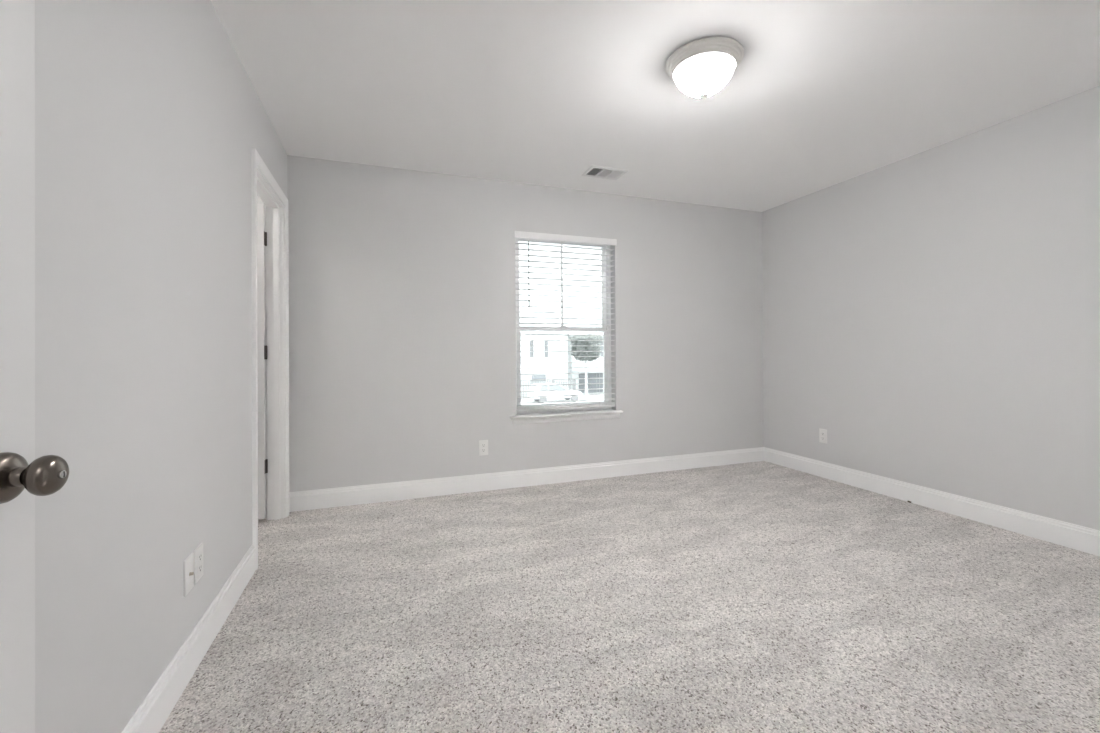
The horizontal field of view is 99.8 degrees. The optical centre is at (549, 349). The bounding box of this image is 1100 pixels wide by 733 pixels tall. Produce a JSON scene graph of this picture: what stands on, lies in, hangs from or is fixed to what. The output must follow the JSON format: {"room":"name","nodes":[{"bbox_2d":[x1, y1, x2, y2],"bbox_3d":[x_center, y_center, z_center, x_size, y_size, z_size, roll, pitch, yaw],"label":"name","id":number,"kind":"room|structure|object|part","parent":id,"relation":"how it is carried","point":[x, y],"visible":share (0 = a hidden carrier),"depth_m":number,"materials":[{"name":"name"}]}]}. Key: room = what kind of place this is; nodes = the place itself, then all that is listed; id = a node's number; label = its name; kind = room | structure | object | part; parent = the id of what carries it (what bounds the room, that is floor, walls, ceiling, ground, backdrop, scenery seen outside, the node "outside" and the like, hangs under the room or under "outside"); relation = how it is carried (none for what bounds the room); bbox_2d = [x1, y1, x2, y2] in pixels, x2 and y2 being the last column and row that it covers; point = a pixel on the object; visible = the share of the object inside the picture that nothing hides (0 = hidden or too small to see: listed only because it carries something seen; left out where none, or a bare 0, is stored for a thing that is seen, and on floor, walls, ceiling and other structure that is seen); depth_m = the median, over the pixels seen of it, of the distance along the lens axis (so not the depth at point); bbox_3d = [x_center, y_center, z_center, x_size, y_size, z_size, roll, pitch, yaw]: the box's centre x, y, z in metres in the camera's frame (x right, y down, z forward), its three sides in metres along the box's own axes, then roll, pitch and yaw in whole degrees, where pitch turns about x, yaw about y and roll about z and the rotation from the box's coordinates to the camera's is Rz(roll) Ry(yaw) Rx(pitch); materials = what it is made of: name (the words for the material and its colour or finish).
{"room":"empty bedroom","nodes":[
{"label":"empty bedroom","id":0,"kind":"room"},
{"bbox_2d":[35,0,286,732],"bbox_3d":[-1.233,-0.125,1.450,0.096,2.440,3.619,0,0,-20],"label":"wall","id":1,"kind":"structure","parent":0,"point":[149,118],"depth_m":1.23,"materials":[{"name":"white paint"}]},
{"bbox_2d":[121,544,255,732],"bbox_3d":[-1.038,1.026,1.080,0.014,0.131,2.615,0,0,-20],"label":"baseboard","id":2,"kind":"structure","parent":1,"relation":"attached to","point":[151,715],"depth_m":1.53,"materials":[{"name":"white paint"}]},
{"bbox_2d":[183,553,193,596],"bbox_3d":[-1.207,0.755,1.556,0.016,0.117,0.071,0,0,-20],"label":"cable wall plate","id":3,"kind":"object","parent":1,"relation":"attached to","point":[188,563],"visible":1,"depth_m":1.54,"materials":[{"name":"white plastic"}]},
{"bbox_2d":[194,543,202,583],"bbox_3d":[-1.241,0.755,1.638,0.008,0.117,0.071,0,0,-20],"label":"wall outlet","id":4,"kind":"object","parent":1,"relation":"attached to","point":[198,552],"visible":1,"depth_m":1.63,"materials":[{"name":"white plastic"}]},
{"bbox_2d":[198,552,201,561],"bbox_3d":[-1.239,0.736,1.639,0.004,0.028,0.034,0,0,-20],"label":"receptacle","id":5,"kind":"object","parent":4,"relation":"attached to","point":[199,553],"depth_m":1.64,"materials":[{"name":"grey plastic"}]},
{"bbox_2d":[198,563,201,573],"bbox_3d":[-1.239,0.775,1.639,0.004,0.028,0.034,0,0,-20],"label":"receptacle","id":6,"kind":"object","parent":4,"relation":"attached to","point":[199,564],"depth_m":1.64,"materials":[{"name":"grey plastic"}]},
{"bbox_2d":[257,203,267,519],"bbox_3d":[-2.146,0.079,2.842,0.702,2.018,0.102,0,0,-20],"label":"door","id":7,"kind":"structure","parent":1,"relation":"in","point":[261,234],"depth_m":2.96,"materials":[{"name":"white paint"}]},
{"bbox_2d":[265,205,266,519],"bbox_3d":[-1.728,0.051,2.675,0.018,2.110,0.840,0,0,-20],"label":"trim","id":8,"kind":"structure","parent":1,"relation":"attached to","point":[265,205],"depth_m":3.02,"materials":[{"name":"white paint"}]},
{"bbox_2d":[251,148,288,569],"bbox_3d":[-1.621,0.050,2.714,0.018,2.110,0.840,0,0,-20],"label":"trim","id":9,"kind":"structure","parent":1,"relation":"attached to","point":[256,160],"depth_m":2.34,"materials":[{"name":"white paint"}]},
{"bbox_2d":[257,168,284,519],"bbox_3d":[-1.674,0.079,2.694,0.098,2.053,0.726,0,0,-20],"label":"trim","id":10,"kind":"structure","parent":1,"relation":"attached to","point":[274,207],"depth_m":3.02,"materials":[{"name":"white paint"}]},
{"bbox_2d":[257,155,763,491],"bbox_3d":[-0.571,-0.056,3.690,5.995,2.560,0.160,0,0,-20],"label":"wall","id":11,"kind":"structure","parent":0,"point":[402,289],"depth_m":3.60,"materials":[{"name":"white paint"}]},
{"bbox_2d":[479,440,487,455],"bbox_3d":[-0.517,0.769,3.614,0.071,0.117,0.008,0,0,-20],"label":"wall outlet","id":12,"kind":"object","parent":11,"relation":"attached to","point":[483,444],"visible":1,"depth_m":3.61,"materials":[{"name":"white plastic"}]},
{"bbox_2d":[289,447,763,511],"bbox_3d":[0.159,1.034,3.848,4.123,0.131,0.014,0,0,-20],"label":"baseboard","id":13,"kind":"structure","parent":11,"relation":"attached to","point":[393,491],"depth_m":3.66,"materials":[{"name":"white paint"}]},
{"bbox_2d":[515,238,611,413],"bbox_3d":[0.107,-0.204,3.975,0.893,1.477,0.070,0,0,-20],"label":"window","id":14,"kind":"structure","parent":11,"relation":"in","point":[605,300],"depth_m":4.00,"materials":[{"name":"white plastic"}]},
{"bbox_3d":[0.101,-0.539,3.987,0.835,0.772,0.026,0,0,-20],"label":"sash","id":15,"kind":"part","parent":14,"relation":"part of","materials":[{"name":"white plastic"}]},
{"bbox_3d":[0.116,0.158,3.955,0.835,0.695,0.026,0,0,-20],"label":"sash","id":16,"kind":"part","parent":14,"relation":"part of","materials":[{"name":"clear glass"}]},
{"bbox_2d":[515,231,616,411],"bbox_3d":[0.141,-0.223,3.883,0.908,1.447,0.078,0,0,-20],"label":"window blind","id":17,"kind":"object","parent":14,"relation":"attached to","point":[518,234],"visible":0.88,"depth_m":3.87,"materials":[{"name":"white paint"}]},
{"bbox_3d":[-0.136,-0.200,3.769,0.002,1.382,0.002,0,0,-20],"label":"ladder cord","id":18,"kind":"part","parent":17,"relation":"part of","materials":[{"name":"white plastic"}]},
{"bbox_3d":[0.140,0.483,3.890,0.883,0.036,0.052,0,0,-20],"label":"rail","id":19,"kind":"part","parent":17,"relation":"part of","materials":[{"name":"white plastic"}]},
{"bbox_3d":[0.420,-0.202,3.967,0.002,1.382,0.002,-1,0,40],"label":"ladder cord","id":20,"kind":"part","parent":17,"relation":"part of","materials":[{"name":"white fabric"}]},
{"bbox_3d":[0.487,-0.528,3.984,0.012,0.730,0.011,0,0,-20],"label":"lift cord","id":21,"kind":"part","parent":17,"relation":"part of","materials":[{"name":"white fabric"}]},
{"bbox_2d":[512,413,619,423],"bbox_3d":[0.152,0.575,3.850,0.959,0.047,0.013,0,0,-20],"label":"trim","id":22,"kind":"structure","parent":11,"relation":"attached to","point":[612,415],"depth_m":3.83,"materials":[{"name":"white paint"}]},
{"bbox_2d":[510,409,622,418],"bbox_3d":[0.141,0.542,3.880,0.993,0.018,0.130,0,0,-20],"label":"trim","id":23,"kind":"structure","parent":11,"relation":"attached to","point":[591,412],"depth_m":3.84,"materials":[{"name":"white paint"}]},
{"bbox_2d":[159,461,1099,732],"bbox_3d":[0.312,1.144,1.220,5.995,0.120,5.108,0,0,-20],"label":"floor","id":24,"kind":"structure","parent":0,"point":[759,596],"depth_m":1.89,"materials":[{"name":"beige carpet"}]},
{"bbox_2d":[211,0,1099,211],"bbox_3d":[0.265,-1.415,1.320,5.995,0.120,5.288,0,0,-20],"label":"ceiling","id":25,"kind":"structure","parent":0,"point":[822,94],"depth_m":2.35,"materials":[{"name":"white paint"}]},
{"bbox_2d":[581,165,627,179],"bbox_3d":[0.416,-1.338,3.531,0.300,0.012,0.196,0,0,-20],"label":"ceiling vent","id":26,"kind":"object","parent":25,"relation":"in","point":[593,171],"visible":1,"depth_m":3.52,"materials":[{"name":"white metal"}]},
{"bbox_2d":[665,36,743,98],"bbox_3d":[0.723,-1.265,2.178,0.349,0.177,0.349,0,0,-20],"label":"ceiling light","id":27,"kind":"object","parent":25,"relation":"attached to","point":[701,67],"visible":1,"depth_m":2.09,"materials":[{"name":"white glass"}]},
{"bbox_3d":[0.723,-1.258,2.178,0.274,0.132,0.274,0,0,-20],"label":"lamp shade","id":28,"kind":"part","parent":27,"relation":"part of","materials":[{"name":"white glass"}]},
{"bbox_2d":[762,86,1099,529],"bbox_3d":[2.768,-0.143,2.872,0.150,2.440,3.619,0,0,-20],"label":"wall","id":29,"kind":"structure","parent":0,"point":[935,311],"depth_m":2.99,"materials":[{"name":"white paint"}]},
{"bbox_2d":[819,428,826,443],"bbox_3d":[2.313,0.736,3.925,0.008,0.117,0.071,0,0,-20],"label":"wall outlet","id":30,"kind":"object","parent":29,"relation":"attached to","point":[822,432],"visible":1,"depth_m":3.92,"materials":[{"name":"white plastic"}]},
{"bbox_2d":[764,447,1099,555],"bbox_3d":[2.682,1.012,2.883,0.014,0.131,3.523,0,0,-20],"label":"baseboard","id":31,"kind":"structure","parent":29,"relation":"attached to","point":[1077,537],"depth_m":3.00,"materials":[{"name":"white paint"}]},
{"bbox_3d":[1.344,-0.147,0.497,4.123,2.440,0.096,0,0,-20],"label":"wall","id":32,"kind":"structure","parent":0,"visible":0},
{"bbox_2d":[0,0,68,732],"bbox_3d":[-0.656,0.058,0.274,0.174,2.030,0.832,0,0,-15],"label":"door","id":33,"kind":"structure","parent":32,"relation":"in","point":[23,476],"depth_m":0.64,"materials":[{"name":"white paint"}]},
{"bbox_3d":[-0.683,0.171,0.627,0.036,0.054,0.054,0,0,-15],"label":"knob","id":34,"kind":"part","parent":33,"relation":"part of","materials":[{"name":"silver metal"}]},
{"label":"outside","id":35,"kind":"structure","parent":0,"visible":0},
{"bbox_2d":[521,392,603,404],"bbox_3d":[3.042,4.506,51.235,100.000,0.300,85.412,0,0,-20],"label":"ground","id":36,"kind":"structure","parent":35,"point":[590,396],"depth_m":39.42,"materials":[{"name":"concrete"}]},
{"bbox_2d":[520,312,572,396],"bbox_3d":[-4.084,0.322,45.773,9.750,8.100,9.800,0,0,-20],"label":"house","id":37,"kind":"structure","parent":36,"relation":"on","point":[525,345],"depth_m":42.42,"materials":[{"name":"white"}]},
{"bbox_3d":[-1.014,2.979,42.021,1.400,1.300,0.015,0,0,-20],"label":"pane","id":38,"kind":"part","parent":37,"relation":"part of","materials":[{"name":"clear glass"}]},
{"bbox_3d":[-1.006,-0.011,42.048,0.900,1.360,0.015,0,0,-20],"label":"pane","id":39,"kind":"part","parent":37,"relation":"part of","materials":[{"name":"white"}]},
{"bbox_2d":[544,341,547,356],"bbox_3d":[-0.358,-0.014,42.255,0.340,1.460,0.070,0,0,-20],"label":"shutter","id":40,"kind":"object","parent":37,"relation":"hanging from","point":[545,342],"depth_m":42.25,"materials":[{"name":"grey"}]},
{"bbox_2d":[521,379,575,398],"bbox_3d":[-1.591,3.499,40.440,8.350,1.650,0.170,0,0,-20],"label":"fence","id":41,"kind":"object","parent":36,"relation":"on","point":[574,380],"visible":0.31,"depth_m":40.91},
{"bbox_2d":[528,383,582,401],"bbox_3d":[0.434,3.546,37.906,4.270,1.500,1.760,0,0,-20],"label":"parked car","id":42,"kind":"object","parent":36,"relation":"on","point":[553,387],"visible":0.74,"depth_m":37.03,"materials":[{"name":"silver metal"}]},
{"bbox_2d":[557,314,603,392],"bbox_3d":[5.598,0.283,50.258,10.600,8.100,11.830,0,0,-20],"label":"house","id":43,"kind":"structure","parent":36,"relation":"on","point":[595,363],"depth_m":46.05,"materials":[{"name":"white"}]},
{"bbox_2d":[568,333,602,397],"bbox_3d":[3.369,1.458,41.011,3.600,5.671,3.580,0,0,-20],"label":"tree","id":44,"kind":"object","parent":36,"relation":"on","point":[574,348],"visible":0.78,"depth_m":40.35,"materials":[{"name":"green plant"}]}
]}

